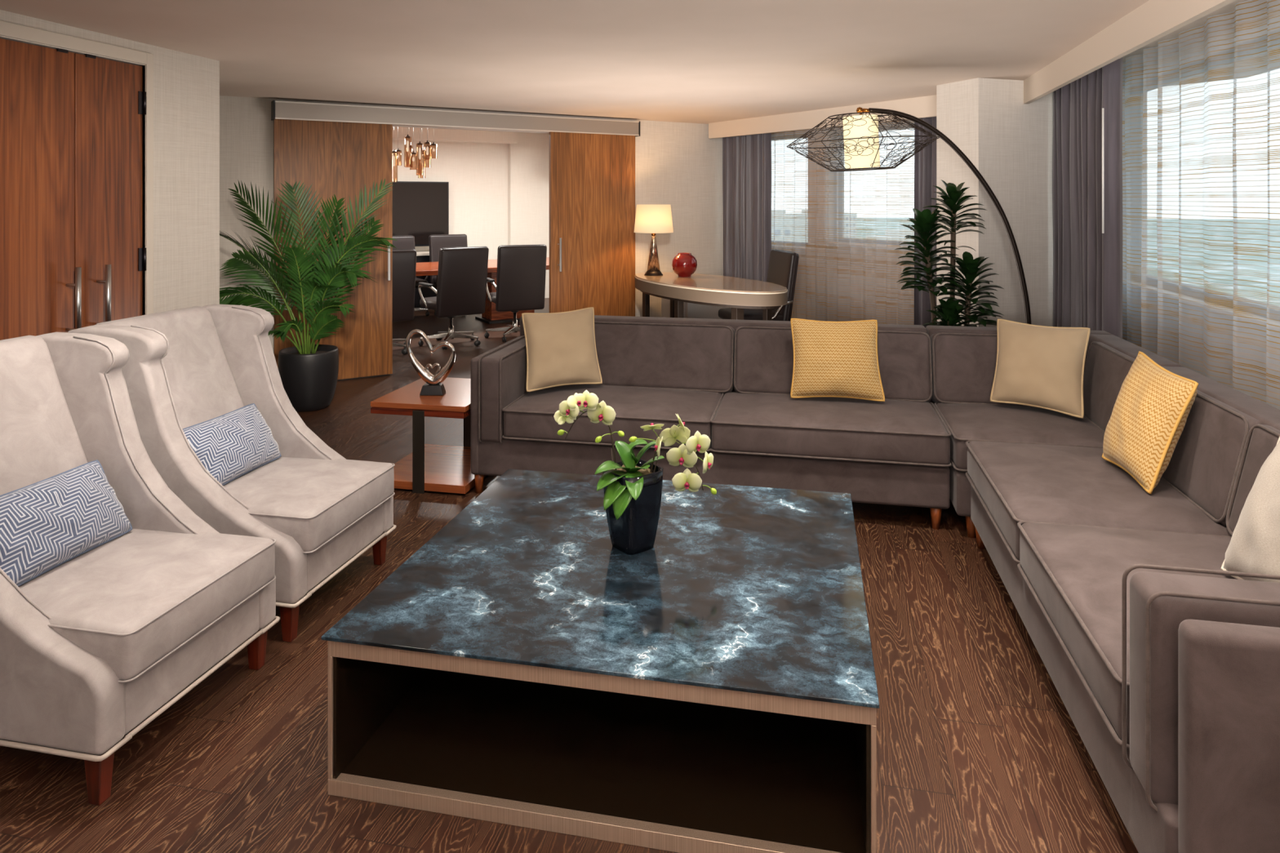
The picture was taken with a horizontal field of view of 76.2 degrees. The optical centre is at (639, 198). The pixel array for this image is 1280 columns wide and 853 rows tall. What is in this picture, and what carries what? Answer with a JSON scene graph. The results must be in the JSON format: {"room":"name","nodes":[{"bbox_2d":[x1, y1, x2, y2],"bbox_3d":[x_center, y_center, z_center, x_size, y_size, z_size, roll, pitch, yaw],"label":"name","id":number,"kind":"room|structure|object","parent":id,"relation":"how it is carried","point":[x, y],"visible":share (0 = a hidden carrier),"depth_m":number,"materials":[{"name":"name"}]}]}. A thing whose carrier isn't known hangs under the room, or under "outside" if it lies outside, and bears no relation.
{"room":"living room","nodes":[
{"label":"living room","id":0,"kind":"room"},
{"bbox_2d":[0,9,219,315],"bbox_3d":[-4.365,0.375,1.525,2.030,2.450,7.600,0,0,12],"label":"wall","id":1,"kind":"structure","parent":0,"point":[186,86],"depth_m":4.73,"materials":[{"name":"paint"}]},
{"bbox_2d":[0,38,81,340],"bbox_3d":[-2.888,0.428,3.590,0.118,2.323,0.948,0,0,12],"label":"door","id":2,"kind":"structure","parent":1,"relation":"in","point":[37,82],"depth_m":3.86,"materials":[{"name":"brown wood"}]},
{"bbox_2d":[0,20,153,315],"bbox_3d":[-2.896,0.400,3.809,0.112,2.400,1.472,0,0,12],"label":"trim","id":3,"kind":"structure","parent":1,"relation":"attached to","point":[6,28],"depth_m":4.47,"materials":[{"name":"beige"}]},
{"bbox_2d":[74,53,146,328],"bbox_3d":[-2.745,0.428,4.272,0.118,2.323,0.430,0,0,12],"label":"door","id":4,"kind":"structure","parent":1,"relation":"in","point":[110,100],"depth_m":4.24,"materials":[{"name":"brown wood"}]},
{"bbox_2d":[278,344,338,412],"bbox_3d":[-2.535,1.377,6.251,0.432,0.445,0.432,0,0,12],"label":"planter","id":5,"kind":"object","parent":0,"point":[308,376],"depth_m":6.09,"materials":[{"name":"black ceramic"}]},
{"bbox_2d":[392,132,549,297],"bbox_3d":[-3.623,0.200,11.973,5.580,2.800,0.220,0,0,-31],"label":"wall","id":6,"kind":"structure","parent":0,"point":[499,193],"depth_m":12.75,"materials":[{"name":"beige paint"}]},
{"bbox_2d":[392,181,448,246],"bbox_3d":[-3.623,0.228,11.876,1.680,0.955,0.141,0,0,-31],"label":"wall screen","id":7,"kind":"object","parent":6,"relation":"attached to","point":[420,209],"visible":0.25,"depth_m":12.03,"materials":[{"name":"black"}]},
{"bbox_2d":[392,126,517,143],"bbox_3d":[-3.952,-0.960,11.598,4.630,0.200,0.280,0,0,-31],"label":"ceiling","id":8,"kind":"structure","parent":6,"relation":"attached to","point":[440,135],"depth_m":12.19,"materials":[{"name":"beige paint"}]},
{"bbox_2d":[219,95,723,350],"bbox_3d":[-1.603,0.200,7.941,6.060,2.800,0.130,0,0,-31],"label":"wall","id":9,"kind":"structure","parent":0,"point":[677,165],"depth_m":8.88,"materials":[{"name":"paint"}]},
{"bbox_2d":[271,100,639,136],"bbox_3d":[-1.565,-0.744,7.811,3.590,0.157,0.128,0,0,-31],"label":"door track","id":10,"kind":"object","parent":9,"relation":"attached to","point":[292,110],"visible":1,"depth_m":7.60,"materials":[{"name":"grey metal"}]},
{"bbox_2d":[273,119,392,380],"bbox_3d":[-2.659,0.449,7.132,0.985,2.298,0.104,0,0,-31],"label":"door","id":11,"kind":"structure","parent":10,"relation":"hanging from","point":[339,158],"depth_m":7.20,"materials":[{"name":"walnut wood"},{"name":"brushed metal"}]},
{"bbox_2d":[549,131,635,316],"bbox_3d":[-0.468,0.449,8.459,0.992,2.298,0.104,0,0,-31],"label":"door","id":12,"kind":"structure","parent":10,"relation":"hanging from","point":[592,176],"depth_m":8.45,"materials":[{"name":"brown wood"}]},
{"bbox_2d":[708,94,936,138],"bbox_3d":[1.752,-0.763,7.755,0.035,0.173,3.500,0,0,-33],"label":"curtain valance","id":13,"kind":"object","parent":9,"relation":"attached to","point":[922,106],"depth_m":7.92,"materials":[{"name":"beige paint"}]},
{"bbox_2d":[0,297,1138,852],"bbox_3d":[-0.996,1.625,6.235,13.500,0.050,18.200,0,0,12],"label":"floor","id":14,"kind":"structure","parent":0,"point":[979,749],"depth_m":2.43,"materials":[{"name":"brown wood"}]},
{"bbox_2d":[0,332,279,805],"bbox_3d":[-1.801,1.043,2.568,1.037,1.114,0.736,0,0,12],"label":"armchair","id":15,"kind":"object","parent":14,"relation":"on","point":[92,646],"visible":0.94,"depth_m":2.49,"materials":[{"name":"grey fabric"}]},
{"bbox_2d":[0,459,132,586],"bbox_3d":[-1.855,1.019,2.574,0.187,0.240,0.493,0,0,12],"label":"lumbar pillow","id":16,"kind":"object","parent":15,"relation":"on","point":[46,524],"visible":0.96,"depth_m":2.54,"materials":[{"name":"blue and white geometric patterned woven fabric"}]},
{"bbox_2d":[18,528,275,680],"bbox_3d":[-1.613,1.217,2.544,0.658,0.160,0.636,0,0,12],"label":"seat cushion","id":17,"kind":"object","parent":15,"relation":"on","point":[125,604],"depth_m":2.41,"materials":[{"name":"grey fabric"}]},
{"bbox_2d":[68,303,396,642],"bbox_3d":[-1.636,1.043,3.361,1.037,1.114,0.736,0,0,12],"label":"armchair","id":18,"kind":"object","parent":14,"relation":"on","point":[184,367],"visible":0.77,"depth_m":3.26,"materials":[{"name":"grey fabric"}]},
{"bbox_2d":[182,403,281,485],"bbox_3d":[-1.684,1.019,3.373,0.177,0.238,0.477,0,0,12],"label":"lumbar pillow","id":19,"kind":"object","parent":18,"relation":"on","point":[233,444],"visible":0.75,"depth_m":3.31,"materials":[{"name":"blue and white geometric patterned woven fabric"}]},
{"bbox_2d":[223,457,394,551],"bbox_3d":[-1.447,1.217,3.337,0.658,0.160,0.636,0,0,12],"label":"seat cushion","id":20,"kind":"object","parent":18,"relation":"on","point":[308,502],"depth_m":3.21,"materials":[{"name":"grey fabric"}]},
{"bbox_2d":[219,178,397,412],"bbox_3d":[-2.560,0.723,6.071,1.452,1.754,0.792,0,0,1],"label":"potted palm","id":21,"kind":"object","parent":14,"relation":"on","point":[308,371],"visible":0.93,"depth_m":6.16,"materials":[{"name":"green plant"}]},
{"bbox_2d":[392,248,416,354],"bbox_3d":[-2.701,1.057,8.477,0.671,1.083,0.731,0,0,-33],"label":"office chair","id":22,"kind":"object","parent":14,"relation":"on","point":[404,260],"visible":0.26,"depth_m":8.30,"materials":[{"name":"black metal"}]},
{"bbox_2d":[392,235,429,319],"bbox_3d":[-3.209,1.057,11.040,0.670,1.083,0.731,0,0,-35],"label":"office chair","id":23,"kind":"object","parent":14,"relation":"on","point":[406,242],"visible":0.13,"depth_m":11.29,"materials":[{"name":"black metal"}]},
{"bbox_2d":[413,251,436,309],"bbox_3d":[-3.737,1.195,11.600,2.140,0.810,0.460,0,0,-31],"label":"credenza","id":24,"kind":"object","parent":14,"relation":"on","point":[421,256],"visible":0.02,"depth_m":11.73,"materials":[{"name":"black"}]},
{"bbox_2d":[370,377,486,493],"bbox_3d":[-1.145,1.360,4.762,0.560,0.480,0.675,0,0,12],"label":"side table","id":25,"kind":"object","parent":14,"relation":"on","point":[428,467],"visible":0.65,"depth_m":4.53,"materials":[{"name":"cherry wood veneer"},{"name":"dark metal"}]},
{"bbox_2d":[405,328,455,395],"bbox_3d":[-1.198,0.933,4.671,0.284,0.371,0.079,0,0,0],"label":"heart sculpture","id":26,"kind":"object","parent":25,"relation":"on","point":[433,387],"visible":1,"depth_m":4.66,"materials":[{"name":"silver metal"}]},
{"bbox_2d":[393,444,486,493],"bbox_3d":[-1.145,1.567,4.762,0.560,0.043,0.655,0,0,12],"label":"shelf","id":27,"kind":"object","parent":25,"relation":"attached to","point":[447,468],"depth_m":4.62,"materials":[{"name":"brown wood"}]},
{"bbox_2d":[428,234,467,315],"bbox_3d":[-2.586,1.057,11.441,0.671,1.083,0.731,0,0,-31],"label":"office chair","id":28,"kind":"object","parent":14,"relation":"on","point":[437,242],"visible":0.19,"depth_m":11.60,"materials":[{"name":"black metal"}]},
{"bbox_2d":[417,246,488,349],"bbox_3d":[-2.065,1.057,8.944,0.671,1.083,0.731,0,0,-37],"label":"office chair","id":29,"kind":"object","parent":14,"relation":"on","point":[462,274],"visible":0.94,"depth_m":8.71,"materials":[{"name":"black leather"}]},
{"bbox_2d":[415,257,549,324],"bbox_3d":[-2.861,1.225,10.155,4.400,0.750,1.280,0,0,-31],"label":"conference table","id":30,"kind":"object","parent":14,"relation":"on","point":[491,315],"visible":0.18,"depth_m":10.55,"materials":[{"name":"brown wood"}]},
{"bbox_2d":[484,244,546,342],"bbox_3d":[-1.436,1.057,9.384,0.671,1.083,0.731,0,0,-23],"label":"office chair","id":31,"kind":"object","parent":14,"relation":"on","point":[521,276],"visible":0.87,"depth_m":9.10,"materials":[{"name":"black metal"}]},
{"bbox_2d":[321,469,879,852],"bbox_3d":[-0.008,1.385,2.710,1.436,0.430,1.382,0,0,12],"label":"coffee table","id":32,"kind":"object","parent":14,"relation":"on","point":[711,687],"visible":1,"depth_m":2.28,"materials":[{"name":"blue stone"}]},
{"bbox_2d":[553,390,716,555],"bbox_3d":[-0.010,0.902,2.719,0.523,0.537,0.259,0,0,12],"label":"potted orchid","id":33,"kind":"object","parent":32,"relation":"on","point":[632,486],"visible":1,"depth_m":2.68,"materials":[{"name":"black ceramic"}]},
{"bbox_2d":[661,297,728,319],"bbox_3d":[0.613,1.270,8.800,0.580,0.660,0.516,0,0,-31],"label":"frame","id":34,"kind":"object","parent":14,"relation":"on","point":[691,310],"visible":0.03,"depth_m":8.56,"materials":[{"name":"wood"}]},
{"bbox_2d":[471,315,951,529],"bbox_3d":[0.376,1.171,4.586,2.460,0.858,0.948,0,0,12],"label":"sofa section","id":35,"kind":"object","parent":14,"relation":"on","point":[729,381],"visible":0.84,"depth_m":4.33,"materials":[{"name":"grey fabric"}]},
{"bbox_2d":[521,306,602,391],"bbox_3d":[-0.457,0.870,4.752,0.457,0.425,0.277,0,0,-18],"label":"throw pillow","id":36,"kind":"object","parent":35,"relation":"on","point":[561,347],"visible":1,"depth_m":4.69,"materials":[{"name":"beige fabric"}]},
{"bbox_2d":[503,384,721,449],"bbox_3d":[-0.125,1.189,4.542,1.120,0.186,0.652,0,0,12],"label":"seat cushion","id":37,"kind":"object","parent":35,"relation":"on","point":[528,416],"depth_m":4.31,"materials":[{"name":"grey fabric"}]},
{"bbox_2d":[594,323,735,392],"bbox_3d":[-0.019,0.946,4.914,1.167,0.396,0.229,0,0,12],"label":"cushion","id":38,"kind":"object","parent":35,"relation":"on","point":[691,357],"depth_m":4.80,"materials":[{"name":"grey fabric"}]},
{"bbox_2d":[711,391,950,464],"bbox_3d":[0.983,1.189,4.310,1.154,0.186,0.652,0,0,12],"label":"seat cushion","id":39,"kind":"object","parent":35,"relation":"on","point":[904,428],"depth_m":4.06,"materials":[{"name":"grey fabric"}]},
{"bbox_2d":[734,326,931,402],"bbox_3d":[1.091,0.946,4.682,1.082,0.396,0.229,0,0,12],"label":"cushion","id":40,"kind":"object","parent":35,"relation":"on","point":[764,355],"depth_m":4.64,"materials":[{"name":"grey fabric"}]},
{"bbox_2d":[790,318,884,401],"bbox_3d":[1.073,0.875,4.453,0.497,0.416,0.213,0,0,12],"label":"throw pillow","id":41,"kind":"object","parent":35,"relation":"on","point":[835,359],"visible":1,"depth_m":4.40,"materials":[{"name":"yellow fabric"}]},
{"bbox_2d":[635,271,787,320],"bbox_3d":[0.617,1.190,7.762,0.908,0.820,2.080,0,0,-32],"label":"desk","id":42,"kind":"object","parent":14,"relation":"on","point":[738,294],"visible":0.77,"depth_m":7.27,"materials":[{"name":"brown wood"}]},
{"bbox_2d":[634,204,673,275],"bbox_3d":[0.139,0.421,8.317,0.402,0.718,0.402,0,0,12],"label":"table lamp","id":43,"kind":"object","parent":42,"relation":"on","point":[653,219],"visible":1,"depth_m":8.18,"materials":[{"name":"beige fabric"}]},
{"bbox_2d":[671,252,697,276],"bbox_3d":[0.446,0.663,8.172,0.256,0.234,0.256,0,0,12],"label":"vase","id":44,"kind":"object","parent":42,"relation":"on","point":[684,264],"visible":1,"depth_m":8.08,"materials":[{"name":"red ceramic"}]},
{"bbox_2d":[718,249,799,320],"bbox_3d":[1.111,1.057,7.976,0.731,1.083,0.670,0,0,-13],"label":"office chair","id":45,"kind":"object","parent":14,"relation":"on","point":[783,264],"visible":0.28,"depth_m":7.81,"materials":[{"name":"black leather"}]},
{"bbox_2d":[786,106,1031,324],"bbox_3d":[1.843,0.500,5.318,1.748,2.199,0.974,0,0,12],"label":"arc floor lamp","id":46,"kind":"object","parent":14,"relation":"on","point":[861,144],"visible":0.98,"depth_m":5.33,"materials":[{"name":"brown metal"}]},
{"bbox_2d":[894,179,1004,326],"bbox_3d":[2.007,0.862,5.292,0.638,1.977,0.621,0,0,-34],"label":"dracaena","id":47,"kind":"object","parent":14,"relation":"on","point":[926,224],"visible":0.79,"depth_m":5.26,"materials":[{"name":"green plant"}]},
{"bbox_2d":[925,325,1182,537],"bbox_3d":[2.049,1.171,4.210,0.970,0.858,1.000,0,0,12],"label":"sofa section","id":48,"kind":"object","parent":14,"relation":"on","point":[964,358],"visible":0.43,"depth_m":4.10,"materials":[{"name":"grey fabric"}]},
{"bbox_2d":[929,332,1087,404],"bbox_3d":[2.020,0.946,4.488,0.794,0.396,0.229,0,0,12],"label":"cushion","id":49,"kind":"object","parent":48,"relation":"on","point":[963,364],"depth_m":4.46,"materials":[{"name":"grey fabric"}]},
{"bbox_2d":[935,402,1104,469],"bbox_3d":[1.913,1.189,4.089,0.740,0.186,0.704,0,0,12],"label":"seat cushion","id":50,"kind":"object","parent":48,"relation":"on","point":[999,422],"depth_m":3.95,"materials":[{"name":"grey fabric"}]},
{"bbox_2d":[990,318,1090,417],"bbox_3d":[2.070,0.870,4.242,0.466,0.426,0.242,0,0,40],"label":"throw pillow","id":51,"kind":"object","parent":48,"relation":"on","point":[1042,366],"visible":1,"depth_m":4.18,"materials":[{"name":"beige fabric"}]},
{"bbox_2d":[1083,342,1135,431],"bbox_3d":[2.326,0.942,3.986,0.190,0.387,0.639,0,0,12],"label":"cushion","id":52,"kind":"object","parent":48,"relation":"on","point":[1107,364],"depth_m":4.02,"materials":[{"name":"grey fabric"}]},
{"bbox_2d":[965,366,1279,852],"bbox_3d":[1.738,1.171,2.624,0.930,0.858,2.208,0,0,12],"label":"sofa section","id":53,"kind":"object","parent":14,"relation":"on","point":[1164,663],"visible":0.79,"depth_m":2.09,"materials":[{"name":"grey fabric"}]},
{"bbox_2d":[967,440,1231,560],"bbox_3d":[1.755,1.189,3.249,0.704,0.186,0.970,0,0,12],"label":"seat cushion","id":54,"kind":"object","parent":53,"relation":"on","point":[1015,483],"depth_m":3.06,"materials":[{"name":"grey fabric"}]},
{"bbox_2d":[1019,522,1236,744],"bbox_3d":[1.557,1.189,2.299,0.704,0.186,0.979,0,0,12],"label":"seat cushion","id":55,"kind":"object","parent":53,"relation":"on","point":[1073,571],"depth_m":2.43,"materials":[{"name":"grey fabric"}]},
{"bbox_2d":[1102,351,1198,493],"bbox_3d":[2.015,0.876,3.270,0.252,0.434,0.560,0,0,12],"label":"throw pillow","id":56,"kind":"object","parent":53,"relation":"on","point":[1153,406],"visible":1,"depth_m":3.13,"materials":[{"name":"yellow fabric"}]},
{"bbox_2d":[1161,389,1261,527],"bbox_3d":[2.160,0.942,3.192,0.190,0.387,0.917,0,0,12],"label":"cushion","id":57,"kind":"object","parent":53,"relation":"on","point":[1203,468],"depth_m":2.93,"materials":[{"name":"grey fabric"}]},
{"bbox_2d":[1220,436,1279,582],"bbox_3d":[1.767,0.883,2.142,0.239,0.402,0.482,0,0,0],"label":"throw pillow","id":58,"kind":"object","parent":53,"relation":"on","point":[1254,546],"visible":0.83,"depth_m":2.24,"materials":[{"name":"beige fabric"}]},
{"bbox_2d":[1228,424,1279,532],"bbox_3d":[1.961,0.942,2.239,0.190,0.387,1.009,0,0,12],"label":"cushion","id":59,"kind":"object","parent":53,"relation":"on","point":[1259,442],"depth_m":2.69,"materials":[{"name":"grey fabric"}]},
{"bbox_2d":[0,0,1279,124],"bbox_3d":[-0.557,-0.900,3.692,8.600,0.100,13.400,0,0,12],"label":"ceiling","id":60,"kind":"structure","parent":0,"point":[691,61],"depth_m":4.55,"materials":[{"name":"paint"}]},
{"bbox_2d":[722,133,771,281],"bbox_3d":[1.148,0.390,8.985,0.098,2.380,0.780,0,0,-34],"label":"drape","id":61,"kind":"object","parent":60,"relation":"hanging from","point":[746,159],"visible":0.65,"depth_m":8.91,"materials":[{"name":"grey fabric"}]},
{"bbox_2d":[771,119,914,324],"bbox_3d":[1.952,0.380,7.947,0.084,2.400,2.300,0,0,-34],"label":"sheer curtain","id":62,"kind":"object","parent":60,"relation":"hanging from","point":[892,241],"visible":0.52,"depth_m":7.91,"materials":[{"name":"white fabric"}]},
{"bbox_2d":[914,116,936,328],"bbox_3d":[2.534,0.390,6.887,0.102,2.380,0.490,0,0,-34],"label":"drape","id":63,"kind":"object","parent":60,"relation":"hanging from","point":[925,161],"visible":0.16,"depth_m":6.99,"materials":[{"name":"grey fabric"}]},
{"bbox_2d":[1052,57,1122,338],"bbox_3d":[2.867,0.390,5.276,0.109,2.380,1.319,0,0,15],"label":"drape","id":64,"kind":"object","parent":60,"relation":"hanging from","point":[1087,142],"visible":0.68,"depth_m":5.05,"materials":[{"name":"grey fabric"}]},
{"bbox_2d":[1023,0,1235,103],"bbox_3d":[1.655,-0.766,1.254,0.035,0.168,9.530,0,0,14],"label":"curtain valance","id":65,"kind":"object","parent":60,"relation":"attached to","point":[1153,20],"depth_m":3.88,"materials":[{"name":"beige paint"}]},
{"bbox_2d":[1122,0,1279,405],"bbox_3d":[2.054,0.380,1.450,0.089,2.400,8.700,0,0,14],"label":"sheer curtain","id":66,"kind":"object","parent":60,"relation":"hanging from","point":[1159,128],"visible":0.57,"depth_m":3.76,"materials":[{"name":"white fabric"}]},
{"bbox_2d":[771,120,914,324],"bbox_3d":[2.185,0.375,7.921,0.220,2.450,4.700,0,0,-33],"label":"wall","id":67,"kind":"structure","parent":0,"point":[906,315],"depth_m":8.18,"materials":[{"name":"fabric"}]},
{"bbox_2d":[771,134,808,248],"bbox_3d":[1.538,-0.080,8.847,0.160,1.200,0.940,0,0,-33],"label":"window","id":68,"kind":"structure","parent":67,"relation":"in","point":[789,243],"depth_m":8.72,"materials":[{"name":"grey"}]},
{"bbox_2d":[828,123,914,248],"bbox_3d":[2.306,-0.115,7.683,0.160,1.130,1.270,0,0,-33],"label":"window","id":69,"kind":"structure","parent":67,"relation":"in","point":[868,242],"depth_m":8.19,"materials":[{"name":"grey"}]},
{"bbox_2d":[936,77,1053,327],"bbox_3d":[3.168,0.375,6.351,1.920,2.450,0.628,0,0,-19],"label":"wall column","id":70,"kind":"structure","parent":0,"point":[1009,140],"depth_m":5.87,"materials":[{"name":"paint"}]},
{"bbox_2d":[1122,8,1279,409],"bbox_3d":[2.421,0.375,1.515,0.160,2.450,10.400,0,0,14],"label":"wall","id":71,"kind":"structure","parent":0,"point":[1165,300],"depth_m":4.41,"materials":[{"name":"paint"}]},
{"bbox_2d":[1122,31,1279,328],"bbox_3d":[3.115,-0.095,4.624,0.180,1.330,2.170,0,0,14],"label":"window","id":72,"kind":"structure","parent":71,"relation":"in","point":[1133,181],"depth_m":4.95,"materials":[{"name":"grey"}]},
{"bbox_2d":[1270,323,1279,330],"bbox_3d":[2.617,-0.095,2.579,0.180,1.330,2.040,0,0,14],"label":"window","id":73,"kind":"structure","parent":71,"relation":"in","point":[1277,328],"depth_m":3.55,"materials":[{"name":"grey"}]},
{"bbox_3d":[-2.569,-1.110,10.086,7.287,0.100,7.228,0,0,12],"label":"ceiling","id":74,"kind":"structure","parent":0,"visible":0},
{"bbox_2d":[392,126,436,166],"bbox_3d":[-2.716,-0.630,9.915,1.000,0.860,0.400,0,0,-31],"label":"glass chandelier","id":75,"kind":"object","parent":74,"relation":"hanging from","point":[420,155],"visible":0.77,"depth_m":9.88,"materials":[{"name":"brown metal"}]},
{"label":"outside","id":76,"kind":"structure","parent":0,"visible":0},
{"bbox_2d":[857,217,1279,305],"bbox_3d":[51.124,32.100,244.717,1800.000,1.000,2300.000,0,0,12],"label":"sea","id":77,"kind":"structure","parent":76,"point":[882,222],"depth_m":499.00,"materials":[{"name":"liquid"}]},
{"bbox_2d":[771,209,795,241],"bbox_3d":[42.391,17.600,256.706,13.000,28.000,16.100,0,0,12],"label":"building","id":78,"kind":"structure","parent":77,"relation":"on","point":[779,213],"depth_m":248.47,"materials":[{"name":"grey"}]},
{"bbox_2d":[785,209,857,242],"bbox_3d":[92.860,18.600,419.852,40.000,26.000,16.100,0,0,-40],"label":"building","id":79,"kind":"structure","parent":77,"relation":"on","point":[853,221],"depth_m":411.47,"materials":[{"name":"grey"}]},
{"bbox_2d":[866,229,914,241],"bbox_3d":[80.582,20.600,248.730,18.000,22.000,16.100,0,0,-5],"label":"building","id":80,"kind":"structure","parent":77,"relation":"on","point":[894,233],"depth_m":244.95,"materials":[{"name":"grey"}]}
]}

